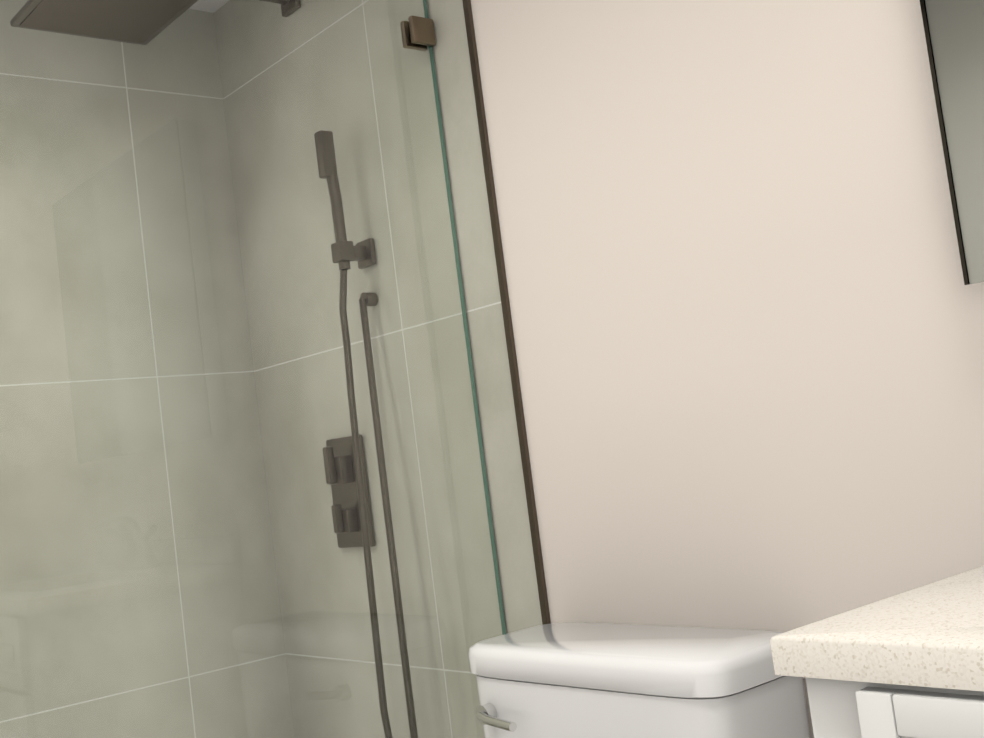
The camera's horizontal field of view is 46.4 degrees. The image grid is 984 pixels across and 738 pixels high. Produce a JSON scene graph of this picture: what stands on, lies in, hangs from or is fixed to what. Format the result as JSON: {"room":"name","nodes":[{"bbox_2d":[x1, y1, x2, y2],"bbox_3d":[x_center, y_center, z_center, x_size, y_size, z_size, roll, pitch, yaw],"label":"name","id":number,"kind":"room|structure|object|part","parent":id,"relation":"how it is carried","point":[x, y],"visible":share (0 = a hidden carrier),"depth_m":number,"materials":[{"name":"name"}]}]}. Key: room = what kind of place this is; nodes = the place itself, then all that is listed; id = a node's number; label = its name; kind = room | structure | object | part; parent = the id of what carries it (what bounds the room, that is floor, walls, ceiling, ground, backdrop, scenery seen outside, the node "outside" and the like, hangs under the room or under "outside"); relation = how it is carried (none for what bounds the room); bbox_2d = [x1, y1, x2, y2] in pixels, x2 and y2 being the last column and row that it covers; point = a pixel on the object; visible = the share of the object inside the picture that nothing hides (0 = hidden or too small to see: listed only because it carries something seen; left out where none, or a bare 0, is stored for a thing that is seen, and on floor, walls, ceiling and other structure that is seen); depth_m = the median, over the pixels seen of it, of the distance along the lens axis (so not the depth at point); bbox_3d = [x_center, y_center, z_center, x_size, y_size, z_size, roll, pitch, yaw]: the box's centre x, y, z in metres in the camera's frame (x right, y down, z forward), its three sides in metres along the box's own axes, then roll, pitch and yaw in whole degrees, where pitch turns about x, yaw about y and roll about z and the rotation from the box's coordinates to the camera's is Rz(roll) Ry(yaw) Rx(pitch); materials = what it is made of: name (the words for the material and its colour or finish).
{"room":"bathroom","nodes":[
{"label":"bathroom","id":0,"kind":"room"},
{"bbox_2d":[0,0,294,737],"bbox_3d":[-1.124,0.299,1.965,1.600,2.085,0.120,-4,-5,-40],"label":"wall","id":1,"kind":"structure","parent":0,"point":[78,382],"depth_m":2.27,"materials":[{"name":"tile"}]},
{"bbox_2d":[189,0,228,12],"bbox_3d":[-0.451,-0.955,1.082,1.840,0.100,2.660,-4,-5,-40],"label":"ceiling","id":2,"kind":"structure","parent":0,"point":[205,5],"depth_m":2.47,"materials":[{"name":"white paint"}]},
{"bbox_2d":[471,0,983,737],"bbox_3d":[0.644,0.018,1.199,0.120,2.085,1.705,-4,-5,-40],"label":"wall","id":3,"kind":"structure","parent":0,"point":[747,310],"depth_m":1.49,"materials":[{"name":"beige paint"}]},
{"bbox_2d":[214,0,542,737],"bbox_3d":[-0.204,0.200,2.207,0.120,2.085,0.955,-4,-5,-40],"label":"wall tiles","id":4,"kind":"structure","parent":3,"relation":"attached to","point":[498,428],"depth_m":2.09,"materials":[{"name":"grey tile"}]},
{"bbox_2d":[10,0,417,737],"bbox_3d":[-0.472,-0.017,2.017,0.508,1.482,0.326,-4,-5,-40],"label":"shower fixture set","id":5,"kind":"object","parent":4,"relation":"attached to","point":[344,510],"depth_m":2.06,"materials":[{"name":"grey metal"}]},
{"bbox_2d":[462,0,550,624],"bbox_3d":[0.052,0.138,1.804,0.007,2.085,0.012,-4,-5,-40],"label":"trim","id":6,"kind":"structure","parent":3,"relation":"attached to","point":[512,356],"depth_m":1.82,"materials":[{"name":"brown metal"}]},
{"bbox_2d":[920,0,983,284],"bbox_3d":[0.720,-0.499,0.939,0.047,0.720,0.795,-4,-5,-40],"label":"mirror","id":7,"kind":"object","parent":3,"relation":"attached to","point":[954,32],"visible":1,"depth_m":1.19,"materials":[{"name":"grey"}]},
{"bbox_3d":[0.204,1.126,0.474,1.840,0.100,3.850,-4,-5,-40],"label":"floor","id":8,"kind":"structure","parent":0,"visible":0},
{"bbox_2d":[468,622,809,737],"bbox_3d":[0.020,0.761,1.321,0.731,0.789,0.471,-4,-5,-40],"label":"toilet","id":9,"kind":"object","parent":8,"relation":"on","point":[579,680],"visible":0.85,"depth_m":1.41,"materials":[{"name":"white ceramic"}]},
{"bbox_3d":[0.007,0.471,1.552,0.034,0.026,0.088,-4,-5,-40],"label":"flush lever","id":10,"kind":"part","parent":9,"relation":"part of","materials":[{"name":"silver metal"}]},
{"bbox_3d":[0.174,0.379,1.520,0.201,0.042,0.471,-4,-5,-40],"label":"tank lid","id":11,"kind":"part","parent":9,"relation":"part of","materials":[{"name":"white ceramic"}]},
{"bbox_2d":[770,566,983,737],"bbox_3d":[0.681,0.518,0.713,0.498,1.016,0.793,-4,-5,-40],"label":"bathroom vanity","id":12,"kind":"object","parent":8,"relation":"on","point":[909,664],"visible":1,"depth_m":0.84,"materials":[{"name":"white stone"}]},
{"bbox_3d":[-0.504,1.152,1.304,1.596,0.146,0.101,-4,-5,-40],"label":"curb","id":13,"kind":"object","parent":8,"relation":"on","visible":0},
{"bbox_2d":[0,0,505,737],"bbox_3d":[-0.624,0.166,1.368,1.594,1.844,0.123,-4,-5,-40],"label":"glass shower panel","id":14,"kind":"object","parent":13,"relation":"on","point":[418,34],"visible":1,"depth_m":1.64,"materials":[{"name":"clear glass"}]}
]}

